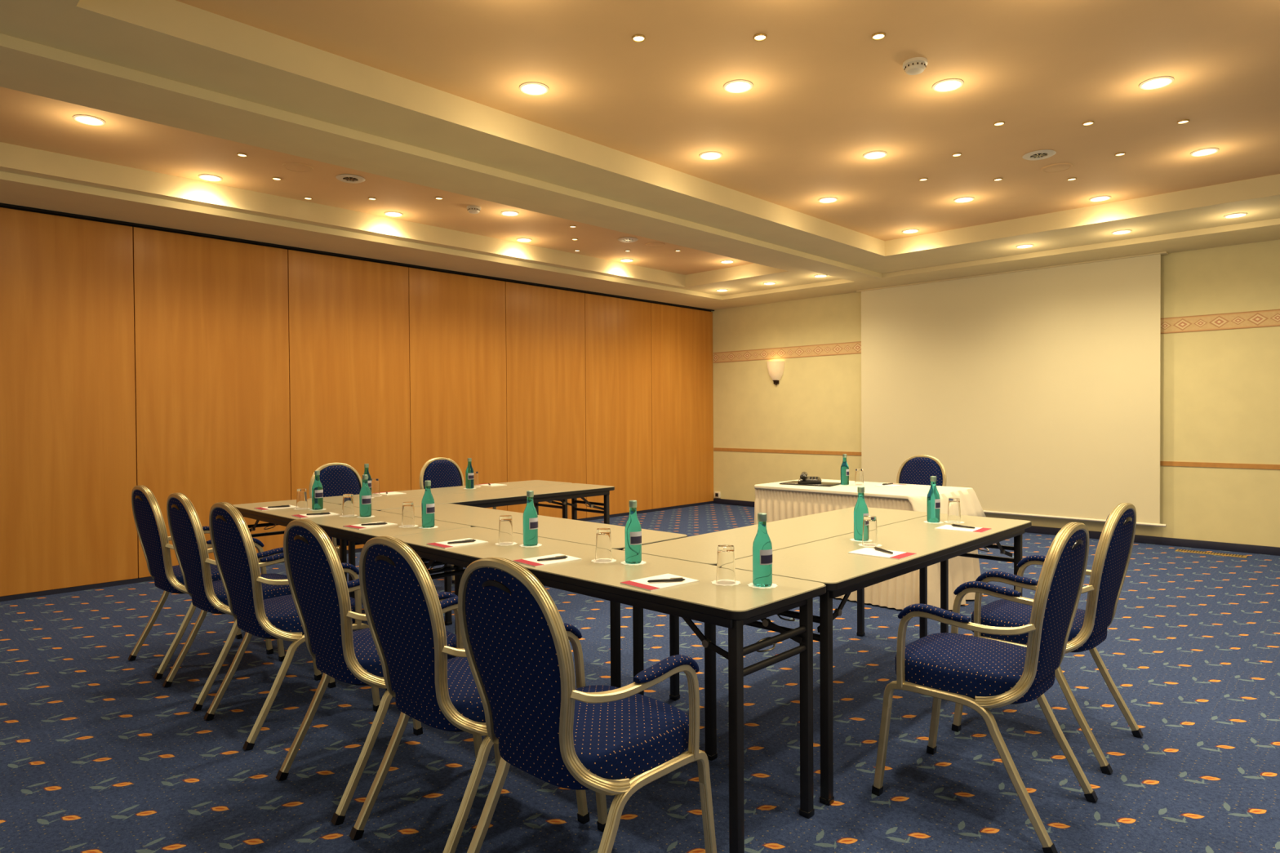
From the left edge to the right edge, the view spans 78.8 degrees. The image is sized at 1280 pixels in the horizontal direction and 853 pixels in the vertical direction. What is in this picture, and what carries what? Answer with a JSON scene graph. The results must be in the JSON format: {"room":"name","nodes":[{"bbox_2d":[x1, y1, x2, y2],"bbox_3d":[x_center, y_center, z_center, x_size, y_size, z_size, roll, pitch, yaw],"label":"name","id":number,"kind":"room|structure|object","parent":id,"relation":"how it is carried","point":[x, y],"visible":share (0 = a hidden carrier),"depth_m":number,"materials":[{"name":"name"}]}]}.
{"room":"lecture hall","nodes":[
{"label":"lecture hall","id":0,"kind":"room"},
{"bbox_2d":[0,205,713,596],"bbox_3d":[-3.119,-0.197,7.024,0.140,2.800,11.956,0,1,44],"label":"wall","id":1,"kind":"structure","parent":0,"point":[210,371],"depth_m":6.86,"materials":[{"name":"brown wood"}]},
{"bbox_2d":[0,501,713,601],"bbox_3d":[-2.900,1.183,7.158,0.006,0.034,11.500,0,1,44],"label":"baseboard","id":2,"kind":"structure","parent":1,"relation":"attached to","point":[16,597],"depth_m":5.96,"materials":[{"name":"wood"}]},
{"bbox_2d":[0,202,714,311],"bbox_3d":[-2.910,-1.594,7.111,0.031,0.012,11.500,0,1,44],"label":"trim","id":3,"kind":"structure","parent":1,"relation":"attached to","point":[1,203],"depth_m":6.93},
{"bbox_2d":[0,0,1279,310],"bbox_3d":[0.922,-1.675,3.513,10.740,0.200,11.600,0,1,44],"label":"ceiling","id":4,"kind":"structure","parent":0,"point":[420,100],"depth_m":4.55,"materials":[{"name":"paint"}]},
{"bbox_2d":[72,114,105,125],"bbox_3d":[-3.159,-1.757,4.468,0.154,0.009,0.154,0,1,44],"label":"recessed light","id":5,"kind":"object","parent":4,"relation":"in","point":[86,119],"visible":1,"depth_m":4.46,"materials":[{"name":"beige"}]},
{"bbox_2d":[198,173,222,181],"bbox_3d":[-3.063,-1.773,5.552,0.154,0.009,0.154,0,1,44],"label":"recessed light","id":6,"kind":"object","parent":4,"relation":"in","point":[208,177],"visible":1,"depth_m":5.54,"materials":[{"name":"beige"}]},
{"bbox_2d":[281,162,313,172],"bbox_3d":[-2.344,-1.775,5.335,0.200,0.008,0.200,0,1,44],"label":"ceiling speaker","id":7,"kind":"object","parent":4,"relation":"attached to","point":[293,166],"visible":1,"depth_m":5.32,"materials":[{"name":"paint"}]},
{"bbox_2d":[335,173,365,182],"bbox_3d":[-2.078,-1.778,5.592,0.200,0.012,0.200,0,1,44],"label":"ceiling vent","id":8,"kind":"object","parent":4,"relation":"in","point":[348,178],"visible":1,"depth_m":5.58,"materials":[{"name":"white plastic"}]},
{"bbox_2d":[383,211,403,217],"bbox_3d":[-2.082,-1.793,6.578,0.154,0.009,0.154,0,1,44],"label":"recessed light","id":9,"kind":"object","parent":4,"relation":"in","point":[394,214],"visible":1,"depth_m":6.57,"materials":[{"name":"beige"}]},
{"bbox_2d":[466,204,480,213],"bbox_3d":[-1.363,-1.775,6.389,0.116,0.050,0.116,0,1,44],"label":"smoke detector","id":10,"kind":"object","parent":4,"relation":"attached to","point":[473,209],"visible":1,"depth_m":6.35,"materials":[{"name":"white plastic"}]},
{"bbox_2d":[501,210,519,216],"bbox_3d":[-1.099,-1.800,6.579,0.154,0.009,0.154,0,1,44],"label":"recessed light","id":11,"kind":"object","parent":4,"relation":"in","point":[509,213],"visible":1,"depth_m":6.57,"materials":[{"name":"beige"}]},
{"bbox_2d":[519,81,548,95],"bbox_3d":[-0.555,-1.769,4.080,0.154,0.009,0.154,0,1,44],"label":"recessed light","id":12,"kind":"object","parent":4,"relation":"in","point":[534,88],"visible":1,"depth_m":4.07,"materials":[{"name":"white plastic"}]},
{"bbox_2d":[617,236,638,242],"bbox_3d":[-0.117,-1.819,7.590,0.200,0.012,0.200,0,1,44],"label":"ceiling vent","id":13,"kind":"object","parent":4,"relation":"in","point":[627,239],"visible":1,"depth_m":7.57,"materials":[{"name":"white plastic"}]},
{"bbox_2d":[631,34,645,42],"bbox_3d":[-0.006,-1.765,3.541,0.062,0.009,0.062,0,1,44],"label":"recessed light","id":14,"kind":"object","parent":4,"relation":"in","point":[637,37],"visible":1,"depth_m":3.54,"materials":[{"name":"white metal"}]},
{"bbox_2d":[698,151,722,159],"bbox_3d":[0.468,-1.790,5.149,0.154,0.009,0.154,0,1,44],"label":"recessed light","id":15,"kind":"object","parent":4,"relation":"in","point":[709,155],"visible":1,"depth_m":5.14,"materials":[{"name":"beige"}]},
{"bbox_2d":[723,79,752,93],"bbox_3d":[0.513,-1.776,4.068,0.154,0.009,0.154,0,1,44],"label":"recessed light","id":16,"kind":"object","parent":4,"relation":"in","point":[739,86],"visible":1,"depth_m":4.06,"materials":[{"name":"beige"}]},
{"bbox_2d":[753,32,767,41],"bbox_3d":[0.546,-1.768,3.539,0.062,0.009,0.062,0,1,44],"label":"recessed light","id":17,"kind":"object","parent":4,"relation":"in","point":[758,37],"visible":1,"depth_m":3.53,"materials":[{"name":"beige"}]},
{"bbox_2d":[817,196,837,203],"bbox_3d":[1.504,-1.812,6.233,0.154,0.009,0.154,0,1,44],"label":"recessed light","id":18,"kind":"object","parent":4,"relation":"in","point":[828,199],"visible":1,"depth_m":6.22,"materials":[{"name":"beige"}]},
{"bbox_2d":[862,151,887,159],"bbox_3d":[1.557,-1.798,5.159,0.154,0.009,0.154,0,1,44],"label":"recessed light","id":19,"kind":"object","parent":4,"relation":"in","point":[873,154],"visible":1,"depth_m":5.15,"materials":[{"name":"beige"}]},
{"bbox_2d":[871,31,885,39],"bbox_3d":[1.084,-1.772,3.537,0.062,0.009,0.062,0,1,44],"label":"recessed light","id":20,"kind":"object","parent":4,"relation":"in","point":[880,35],"visible":1,"depth_m":3.53,"materials":[{"name":"beige"}]},
{"bbox_2d":[902,57,927,75],"bbox_3d":[1.346,-1.757,3.811,0.116,0.050,0.116,0,1,44],"label":"smoke detector","id":21,"kind":"object","parent":4,"relation":"attached to","point":[915,65],"visible":1,"depth_m":3.78,"materials":[{"name":"white plastic"}]},
{"bbox_2d":[932,78,963,92],"bbox_3d":[1.609,-1.783,4.071,0.154,0.009,0.154,0,1,44],"label":"recessed light","id":22,"kind":"object","parent":4,"relation":"in","point":[950,84],"visible":1,"depth_m":4.07,"materials":[{"name":"beige"}]},
{"bbox_2d":[953,196,974,202],"bbox_3d":[2.600,-1.820,6.250,0.154,0.009,0.154,0,1,44],"label":"recessed light","id":23,"kind":"object","parent":4,"relation":"in","point":[963,199],"visible":1,"depth_m":6.24,"materials":[{"name":"beige"}]},
{"bbox_2d":[856,251,1168,527],"bbox_3d":[3.862,-0.357,8.520,3.200,2.614,0.122,0,1,44],"label":"projection screen","id":24,"kind":"object","parent":4,"relation":"hanging from","point":[1035,391],"visible":0.91,"depth_m":8.26,"materials":[{"name":"fabric"}]},
{"bbox_2d":[1022,149,1056,159],"bbox_3d":[2.653,-1.804,5.177,0.200,0.012,0.200,0,1,44],"label":"ceiling vent","id":25,"kind":"object","parent":4,"relation":"in","point":[1042,153],"visible":1,"depth_m":5.16,"materials":[{"name":"white plastic"}]},
{"bbox_2d":[1040,163,1073,173],"bbox_3d":[2.922,-1.811,5.458,0.200,0.008,0.200,0,1,44],"label":"ceiling speaker","id":26,"kind":"object","parent":4,"relation":"attached to","point":[1057,167],"visible":1,"depth_m":5.45,"materials":[{"name":"paint"}]},
{"bbox_2d":[1088,195,1111,201],"bbox_3d":[3.690,-1.827,6.246,0.154,0.009,0.154,0,1,44],"label":"recessed light","id":27,"kind":"object","parent":4,"relation":"in","point":[1099,198],"visible":1,"depth_m":6.24,"materials":[{"name":"beige"}]},
{"bbox_2d":[1138,75,1173,89],"bbox_3d":[2.692,-1.790,4.060,0.154,0.009,0.154,0,1,44],"label":"recessed light","id":28,"kind":"object","parent":4,"relation":"in","point":[1156,82],"visible":1,"depth_m":4.05,"materials":[{"name":"beige"}]},
{"bbox_2d":[1190,147,1218,156],"bbox_3d":[3.728,-1.812,5.144,0.154,0.009,0.154,0,1,44],"label":"recessed light","id":29,"kind":"object","parent":4,"relation":"in","point":[1203,152],"visible":1,"depth_m":5.14,"materials":[{"name":"beige"}]},
{"bbox_2d":[1223,212,1247,217],"bbox_3d":[4.752,-1.683,6.215,0.154,0.009,0.154,0,1,44],"label":"recessed light","id":30,"kind":"object","parent":4,"relation":"in","point":[1241,214],"visible":1,"depth_m":6.20,"materials":[{"name":"beige"}]},
{"bbox_2d":[0,503,1279,852],"bbox_3d":[0.942,1.274,3.554,10.740,0.100,11.600,0,1,44],"label":"floor","id":31,"kind":"structure","parent":0,"point":[97,755],"depth_m":3.03,"materials":[{"name":"blue carpet"}]},
{"bbox_2d":[128,484,273,679],"bbox_3d":[-2.358,0.770,4.173,0.502,0.947,0.571,0,1,43],"label":"armchair","id":32,"kind":"object","parent":31,"relation":"on","point":[150,526],"visible":0.56,"depth_m":3.95,"materials":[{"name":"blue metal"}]},
{"bbox_2d":[162,493,321,711],"bbox_3d":[-1.921,0.773,3.755,0.502,0.947,0.571,0,1,44],"label":"armchair","id":33,"kind":"object","parent":31,"relation":"on","point":[186,531],"visible":0.67,"depth_m":3.55,"materials":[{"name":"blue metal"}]},
{"bbox_2d":[203,502,380,751],"bbox_3d":[-1.494,0.775,3.347,0.502,0.947,0.571,0,1,43],"label":"armchair","id":34,"kind":"object","parent":31,"relation":"on","point":[238,566],"visible":0.77,"depth_m":3.15,"materials":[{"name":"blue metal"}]},
{"bbox_2d":[309,462,361,559],"bbox_3d":[-2.098,0.747,5.676,0.571,0.947,0.502,0,1,44],"label":"armchair","id":35,"kind":"object","parent":31,"relation":"on","point":[336,479],"visible":0.27,"depth_m":5.81,"materials":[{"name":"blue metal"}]},
{"bbox_2d":[232,499,471,691],"bbox_3d":[-1.691,0.861,4.351,1.963,0.740,0.482,0,1,44],"label":"folding table","id":36,"kind":"object","parent":31,"relation":"on","point":[332,526],"visible":0.26,"depth_m":4.11,"materials":[{"name":"laminate"}]},
{"bbox_2d":[253,505,296,511],"bbox_3d":[-2.179,0.487,4.670,0.210,0.004,0.148,-1,1,-43],"label":"notepad","id":37,"kind":"object","parent":36,"relation":"on","point":[262,508],"visible":0.85,"depth_m":4.64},
{"bbox_2d":[291,511,339,518],"bbox_3d":[-1.793,0.490,4.307,0.210,0.004,0.148,-1,1,-42],"label":"notepad","id":38,"kind":"object","parent":36,"relation":"on","point":[300,516],"visible":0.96,"depth_m":4.28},
{"bbox_2d":[355,515,374,518],"bbox_3d":[-1.491,0.490,4.232,0.097,0.001,0.097,0,1,44],"label":"coaster","id":39,"kind":"object","parent":36,"relation":"on","point":[359,516],"visible":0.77,"depth_m":4.21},
{"bbox_2d":[359,474,371,517],"bbox_3d":[-1.491,0.376,4.230,0.062,0.228,0.063,-1,1,-40],"label":"water bottle","id":40,"kind":"object","parent":39,"relation":"on","point":[365,495],"visible":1,"depth_m":4.21,"materials":[{"name":"teal glass"}]},
{"bbox_2d":[342,521,397,529],"bbox_3d":[-1.343,0.493,3.880,0.148,0.004,0.210,0,1,40],"label":"notepad","id":41,"kind":"object","parent":36,"relation":"on","point":[358,526],"visible":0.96,"depth_m":3.84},
{"bbox_2d":[417,525,438,528],"bbox_3d":[-1.036,0.493,3.811,0.097,0.001,0.097,0,1,44],"label":"coaster","id":42,"kind":"object","parent":36,"relation":"on","point":[434,526],"visible":0.8,"depth_m":3.79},
{"bbox_2d":[421,480,435,528],"bbox_3d":[-1.036,0.379,3.809,0.063,0.228,0.062,0,1,33],"label":"water bottle","id":43,"kind":"object","parent":42,"relation":"on","point":[428,504],"visible":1,"depth_m":3.79,"materials":[{"name":"teal glass"}]},
{"bbox_3d":[-1.146,0.493,3.854,0.097,0.001,0.097,0,1,44],"label":"coaster","id":44,"kind":"object","parent":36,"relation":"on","visible":0},
{"bbox_2d":[401,502,414,527],"bbox_3d":[-1.147,0.433,3.853,0.064,0.119,0.064,0,1,44],"label":"drinking glass","id":45,"kind":"object","parent":44,"relation":"on","point":[408,515],"visible":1,"depth_m":3.83,"materials":[{"name":"white"}]},
{"bbox_3d":[-1.894,0.488,4.577,0.097,0.001,0.097,0,1,44],"label":"coaster","id":46,"kind":"object","parent":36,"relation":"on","visible":0},
{"bbox_2d":[311,471,323,510],"bbox_3d":[-1.895,0.374,4.575,0.063,0.228,0.062,0,1,36],"label":"water bottle","id":47,"kind":"object","parent":46,"relation":"on","point":[317,488],"visible":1,"depth_m":4.55,"materials":[{"name":"teal glass"}]},
{"bbox_3d":[-2.005,0.488,4.620,0.097,0.001,0.097,0,1,44],"label":"coaster","id":48,"kind":"object","parent":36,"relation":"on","visible":0},
{"bbox_2d":[296,488,307,509],"bbox_3d":[-2.006,0.428,4.619,0.064,0.119,0.064,0,1,44],"label":"drinking glass","id":49,"kind":"object","parent":48,"relation":"on","point":[301,495],"visible":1,"depth_m":4.60,"materials":[{"name":"white"}]},
{"bbox_3d":[-1.601,0.491,4.275,0.097,0.001,0.097,0,1,44],"label":"coaster","id":50,"kind":"object","parent":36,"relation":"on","visible":0},
{"bbox_2d":[342,493,354,516],"bbox_3d":[-1.602,0.430,4.274,0.064,0.119,0.064,0,1,44],"label":"drinking glass","id":51,"kind":"object","parent":50,"relation":"on","point":[348,508],"visible":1,"depth_m":4.25,"materials":[{"name":"white"}]},
{"bbox_2d":[275,519,482,825],"bbox_3d":[-0.930,0.779,2.794,0.502,0.947,0.571,0,1,44],"label":"armchair","id":52,"kind":"object","parent":31,"relation":"on","point":[319,588],"visible":0.72,"depth_m":2.58,"materials":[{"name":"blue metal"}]},
{"bbox_2d":[307,480,571,582],"bbox_3d":[-1.381,0.839,5.753,0.482,0.740,1.963,0,1,44],"label":"folding table","id":53,"kind":"object","parent":31,"relation":"on","point":[452,490],"visible":0.15,"depth_m":5.73,"materials":[{"name":"laminate"}]},
{"bbox_3d":[-1.279,0.467,5.856,0.097,0.001,0.097,0,1,44],"label":"coaster","id":54,"kind":"object","parent":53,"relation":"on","visible":0},
{"bbox_2d":[465,457,474,488],"bbox_3d":[-1.280,0.352,5.854,0.063,0.228,0.062,0,1,45],"label":"water bottle","id":55,"kind":"object","parent":54,"relation":"on","point":[469,474],"visible":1,"depth_m":5.83,"materials":[{"name":"teal glass"}]},
{"bbox_3d":[-1.820,0.477,5.349,0.097,0.001,0.097,0,1,44],"label":"coaster","id":56,"kind":"object","parent":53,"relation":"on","visible":0},
{"bbox_2d":[371,478,379,496],"bbox_3d":[-1.820,0.417,5.348,0.064,0.119,0.064,0,1,44],"label":"drinking glass","id":57,"kind":"object","parent":56,"relation":"on","point":[375,482],"visible":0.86,"depth_m":5.32,"materials":[{"name":"white"}]},
{"bbox_3d":[-1.831,0.479,5.221,0.097,0.001,0.097,0,1,44],"label":"coaster","id":58,"kind":"object","parent":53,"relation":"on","visible":0},
{"bbox_2d":[361,463,371,492],"bbox_3d":[-1.831,0.364,5.220,0.063,0.228,0.062,0,1,44],"label":"water bottle","id":59,"kind":"object","parent":58,"relation":"on","point":[366,465],"visible":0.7,"depth_m":5.21,"materials":[{"name":"teal glass"}]},
{"bbox_2d":[419,457,496,583],"bbox_3d":[-1.476,0.734,6.326,0.571,0.947,0.502,0,1,44],"label":"armchair","id":60,"kind":"object","parent":31,"relation":"on","point":[442,472],"visible":0.25,"depth_m":6.45,"materials":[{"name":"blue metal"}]},
{"bbox_2d":[349,536,590,852],"bbox_3d":[-0.526,0.782,2.407,0.502,0.947,0.571,0,1,44],"label":"armchair","id":61,"kind":"object","parent":31,"relation":"on","point":[403,610],"visible":0.76,"depth_m":2.20,"materials":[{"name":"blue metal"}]},
{"bbox_2d":[342,483,614,598],"bbox_3d":[-1.029,0.842,5.416,0.482,0.740,1.963,0,1,44],"label":"folding table","id":62,"kind":"object","parent":31,"relation":"on","point":[496,498],"visible":0.41,"depth_m":5.46,"materials":[{"name":"laminate"}]},
{"bbox_2d":[381,503,688,700],"bbox_3d":[-0.643,0.859,4.021,1.963,0.740,0.482,0,1,44],"label":"folding table","id":63,"kind":"object","parent":31,"relation":"on","point":[578,531],"visible":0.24,"depth_m":3.64,"materials":[{"name":"laminate"}]},
{"bbox_2d":[457,557,716,852],"bbox_3d":[-0.147,0.784,2.058,0.502,0.947,0.571,0,1,44],"label":"armchair","id":64,"kind":"object","parent":31,"relation":"on","point":[516,638],"visible":1,"depth_m":1.90,"materials":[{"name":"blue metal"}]},
{"bbox_2d":[395,527,826,852],"bbox_3d":[-0.267,0.870,2.989,1.963,0.740,0.482,0,1,44],"label":"folding table","id":65,"kind":"object","parent":31,"relation":"on","point":[731,607],"visible":0.64,"depth_m":2.47,"materials":[{"name":"beige laminate"}]},
{"bbox_2d":[426,537,488,548],"bbox_3d":[-0.776,0.497,3.315,0.210,0.004,0.148,-1,1,-45],"label":"notepad","id":66,"kind":"object","parent":65,"relation":"on","point":[444,544],"visible":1,"depth_m":3.28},
{"bbox_2d":[494,542,517,546],"bbox_3d":[-0.568,0.497,3.301,0.097,0.001,0.097,0,1,44],"label":"coaster","id":67,"kind":"object","parent":65,"relation":"on","point":[514,543],"visible":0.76,"depth_m":3.27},
{"bbox_2d":[497,515,513,545],"bbox_3d":[-0.569,0.437,3.300,0.064,0.119,0.064,0,1,44],"label":"drinking glass","id":68,"kind":"object","parent":67,"relation":"on","point":[505,523],"visible":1,"depth_m":3.28,"materials":[{"name":"white"}]},
{"bbox_2d":[519,543,542,547],"bbox_3d":[-0.458,0.497,3.257,0.097,0.001,0.097,0,1,44],"label":"coaster","id":69,"kind":"object","parent":65,"relation":"on","point":[538,544],"visible":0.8,"depth_m":3.25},
{"bbox_2d":[522,490,537,546],"bbox_3d":[-0.458,0.383,3.256,0.063,0.228,0.062,0,1,32],"label":"water bottle","id":70,"kind":"object","parent":69,"relation":"on","point":[530,517],"visible":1,"depth_m":3.23,"materials":[{"name":"teal glass"}]},
{"bbox_2d":[513,553,582,567],"bbox_3d":[-0.345,0.500,2.912,0.210,0.004,0.148,-1,1,-42],"label":"notepad","id":71,"kind":"object","parent":65,"relation":"on","point":[532,562],"visible":0.96,"depth_m":2.88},
{"bbox_2d":[537,555,568,560],"bbox_3d":[-0.326,0.491,2.901,0.125,0.012,0.010,-1,1,-31],"label":"ballpoint pen","id":72,"kind":"object","parent":71,"relation":"on","point":[562,557],"visible":1,"depth_m":2.90,"materials":[{"name":"black plastic"}]},
{"bbox_2d":[591,559,616,563],"bbox_3d":[-0.135,0.500,2.901,0.097,0.001,0.097,0,1,44],"label":"coaster","id":73,"kind":"object","parent":65,"relation":"on","point":[613,560],"visible":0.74,"depth_m":2.87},
{"bbox_2d":[595,528,612,562],"bbox_3d":[-0.135,0.440,2.900,0.064,0.119,0.064,0,1,44],"label":"drinking glass","id":74,"kind":"object","parent":73,"relation":"on","point":[603,553],"visible":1,"depth_m":2.88,"materials":[{"name":"white"}]},
{"bbox_2d":[620,560,645,565],"bbox_3d":[-0.024,0.500,2.857,0.097,0.001,0.097,0,1,44],"label":"coaster","id":75,"kind":"object","parent":65,"relation":"on","point":[624,562],"visible":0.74,"depth_m":2.84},
{"bbox_2d":[624,500,641,564],"bbox_3d":[-0.025,0.385,2.855,0.062,0.228,0.063,-1,1,-36],"label":"water bottle","id":76,"kind":"object","parent":75,"relation":"on","point":[633,530],"visible":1,"depth_m":2.83,"materials":[{"name":"teal glass"}]},
{"bbox_2d":[620,573,698,591],"bbox_3d":[0.064,0.502,2.516,0.210,0.004,0.148,-1,1,-41],"label":"notepad","id":77,"kind":"object","parent":65,"relation":"on","point":[642,584],"visible":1,"depth_m":2.49,"materials":[{"name":"paper"}]},
{"bbox_2d":[647,577,684,582],"bbox_3d":[0.085,0.494,2.502,0.125,0.012,0.010,-1,1,-12],"label":"ballpoint pen","id":78,"kind":"object","parent":77,"relation":"on","point":[671,580],"visible":1,"depth_m":2.50,"materials":[{"name":"black plastic"}]},
{"bbox_2d":[711,580,741,586],"bbox_3d":[0.277,0.503,2.506,0.097,0.001,0.097,0,1,44],"label":"coaster","id":79,"kind":"object","parent":65,"relation":"on","point":[713,582],"visible":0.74,"depth_m":2.48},
{"bbox_2d":[715,544,736,584],"bbox_3d":[0.277,0.443,2.506,0.064,0.119,0.064,0,1,44],"label":"drinking glass","id":80,"kind":"object","parent":79,"relation":"on","point":[726,567],"visible":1,"depth_m":2.48,"materials":[{"name":"white"}]},
{"bbox_2d":[746,582,777,589],"bbox_3d":[0.388,0.503,2.463,0.097,0.001,0.097,0,1,44],"label":"coaster","id":81,"kind":"object","parent":65,"relation":"on","point":[750,584],"visible":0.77,"depth_m":2.44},
{"bbox_2d":[752,512,772,586],"bbox_3d":[0.387,0.388,2.461,0.062,0.228,0.063,-1,1,-35],"label":"water bottle","id":82,"kind":"object","parent":81,"relation":"on","point":[762,544],"visible":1,"depth_m":2.44,"materials":[{"name":"teal glass"}]},
{"bbox_2d":[622,506,927,760],"bbox_3d":[0.768,0.854,3.698,0.482,0.740,1.963,0,1,44],"label":"folding table","id":83,"kind":"object","parent":31,"relation":"on","point":[794,531],"visible":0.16,"depth_m":3.36,"materials":[{"name":"laminate"}]},
{"bbox_2d":[754,479,985,609],"bbox_3d":[1.637,0.813,5.652,1.464,0.755,0.932,0,1,44],"label":"table","id":84,"kind":"object","parent":31,"relation":"on","point":[779,501],"visible":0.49,"depth_m":5.30,"materials":[{"name":"white fabric"}]},
{"bbox_2d":[779,480,840,486],"bbox_3d":[1.288,0.430,5.863,0.400,0.010,0.260,0,1,35],"label":"leather folder","id":85,"kind":"object","parent":84,"relation":"on","point":[791,482],"visible":0.74,"depth_m":5.79,"materials":[{"name":"black leather"}]},
{"bbox_2d":[797,471,822,484],"bbox_3d":[1.280,0.384,5.870,0.170,0.082,0.196,0,1,15],"label":"desk telephone","id":86,"kind":"object","parent":85,"relation":"on","point":[803,479],"visible":1,"depth_m":5.80,"materials":[{"name":"black plastic"}]},
{"bbox_3d":[1.629,0.433,5.786,0.097,0.001,0.097,0,1,44],"label":"coaster","id":87,"kind":"object","parent":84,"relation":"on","visible":0},
{"bbox_2d":[854,468,863,484],"bbox_3d":[1.629,0.373,5.785,0.064,0.119,0.064,0,1,44],"label":"drinking glass","id":88,"kind":"object","parent":87,"relation":"on","point":[859,480],"visible":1,"depth_m":5.76,"materials":[{"name":"white"}]},
{"bbox_3d":[1.523,0.434,5.791,0.097,0.001,0.097,0,1,44],"label":"coaster","id":89,"kind":"object","parent":84,"relation":"on","visible":0},
{"bbox_2d":[840,453,848,484],"bbox_3d":[1.522,0.319,5.789,0.063,0.228,0.062,0,1,29],"label":"water bottle","id":90,"kind":"object","parent":89,"relation":"on","point":[844,467],"visible":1,"depth_m":5.77,"materials":[{"name":"teal glass"}]},
{"bbox_2d":[734,513,1031,805],"bbox_3d":[1.120,0.856,3.361,0.482,0.740,1.963,0,1,44],"label":"folding table","id":91,"kind":"object","parent":31,"relation":"on","point":[828,562],"visible":0.55,"depth_m":2.93,"materials":[{"name":"laminate"}]},
{"bbox_2d":[849,538,862,542],"bbox_3d":[0.948,0.487,3.338,0.097,0.001,0.097,0,1,44],"label":"coaster","id":92,"kind":"object","parent":91,"relation":"on","point":[851,540],"visible":0.41,"depth_m":3.32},
{"bbox_2d":[853,486,868,540],"bbox_3d":[0.948,0.372,3.336,0.063,0.228,0.062,0,1,31],"label":"water bottle","id":93,"kind":"object","parent":92,"relation":"on","point":[860,509],"visible":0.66,"depth_m":3.32,"materials":[{"name":"teal glass"}]},
{"bbox_2d":[857,543,882,546],"bbox_3d":[0.947,0.489,3.207,0.097,0.001,0.097,0,1,44],"label":"coaster","id":94,"kind":"object","parent":91,"relation":"on","point":[860,544],"visible":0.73,"depth_m":3.19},
{"bbox_2d":[862,515,878,546],"bbox_3d":[0.947,0.428,3.207,0.064,0.119,0.064,0,1,44],"label":"drinking glass","id":95,"kind":"object","parent":94,"relation":"on","point":[869,536],"visible":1,"depth_m":3.18,"materials":[{"name":"white"}]},
{"bbox_2d":[848,547,916,559],"bbox_3d":[0.934,0.490,3.005,0.210,0.004,0.148,0,1,44],"label":"notepad","id":96,"kind":"object","parent":91,"relation":"on","point":[896,555],"visible":1,"depth_m":2.99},
{"bbox_2d":[923,520,942,524],"bbox_3d":[1.459,0.476,3.873,0.097,0.001,0.097,0,1,44],"label":"coaster","id":97,"kind":"object","parent":91,"relation":"on","point":[926,522],"visible":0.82,"depth_m":3.85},
{"bbox_2d":[926,475,940,522],"bbox_3d":[1.459,0.361,3.871,0.063,0.228,0.062,0,1,40],"label":"water bottle","id":98,"kind":"object","parent":97,"relation":"on","point":[933,500],"visible":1,"depth_m":3.85,"materials":[{"name":"teal glass"}]},
{"bbox_2d":[934,524,991,533],"bbox_3d":[1.507,0.477,3.633,0.210,0.004,0.148,0,1,41],"label":"notepad","id":99,"kind":"object","parent":91,"relation":"on","point":[948,527],"visible":0.96,"depth_m":3.61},
{"bbox_3d":[1.562,0.475,3.872,0.097,0.001,0.097,0,1,44],"label":"coaster","id":100,"kind":"object","parent":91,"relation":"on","visible":0},
{"bbox_2d":[946,497,960,523],"bbox_3d":[1.562,0.415,3.871,0.064,0.119,0.064,0,1,44],"label":"drinking glass","id":101,"kind":"object","parent":100,"relation":"on","point":[953,507],"visible":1,"depth_m":3.85,"materials":[{"name":"white"}]},
{"bbox_2d":[896,454,946,486],"bbox_3d":[2.148,0.711,6.230,0.502,0.947,0.571,0,1,44],"label":"armchair","id":102,"kind":"object","parent":31,"relation":"on","point":[918,469],"visible":0.25,"depth_m":6.37,"materials":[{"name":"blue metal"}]},
{"bbox_2d":[871,522,1097,852],"bbox_3d":[1.144,0.769,2.589,0.571,0.947,0.502,0,1,44],"label":"armchair","id":103,"kind":"object","parent":31,"relation":"on","point":[980,674],"visible":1,"depth_m":2.45,"materials":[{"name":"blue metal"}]},
{"bbox_2d":[951,502,1143,774],"bbox_3d":[1.620,0.758,3.102,0.571,0.947,0.502,0,1,45],"label":"armchair","id":104,"kind":"object","parent":31,"relation":"on","point":[1108,573],"visible":0.8,"depth_m":2.94,"materials":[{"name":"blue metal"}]},
{"bbox_2d":[1175,549,1248,558],"bbox_3d":[5.150,1.145,7.027,0.520,0.008,0.120,0,1,44],"label":"floor vent","id":105,"kind":"object","parent":31,"relation":"in","point":[1176,550],"visible":1,"depth_m":7.00,"materials":[{"name":"gold metal"}]},
{"bbox_2d":[711,239,1279,546],"bbox_3d":[4.906,-0.259,7.688,10.740,2.800,0.100,0,1,44],"label":"wall","id":106,"kind":"structure","parent":0,"point":[1220,389],"depth_m":7.43,"materials":[{"name":"paint"}]},
{"bbox_2d":[767,360,784,385],"bbox_3d":[1.813,-0.718,10.498,0.256,0.320,0.153,0,1,44],"label":"wall sconce","id":107,"kind":"object","parent":106,"relation":"attached to","point":[775,368],"visible":1,"depth_m":10.45,"materials":[{"name":"beige glass"}]},
{"bbox_2d":[713,309,1279,363],"bbox_3d":[4.905,-0.968,7.603,10.630,0.150,0.004,0,1,44],"label":"trim","id":108,"kind":"structure","parent":106,"relation":"attached to","point":[1261,318],"depth_m":7.45,"materials":[{"name":"paper"}]},
{"bbox_2d":[713,497,1279,555],"bbox_3d":[4.914,1.104,7.629,10.633,0.075,0.015,0,1,44],"label":"baseboard","id":109,"kind":"structure","parent":106,"relation":"attached to","point":[1259,549],"depth_m":7.43,"materials":[{"name":"wood"}]},
{"bbox_2d":[713,448,1279,469],"bbox_3d":[4.913,0.355,7.621,10.632,0.043,0.006,0,1,44],"label":"trim","id":110,"kind":"structure","parent":106,"relation":"attached to","point":[821,452],"depth_m":7.46,"materials":[{"name":"wood"}]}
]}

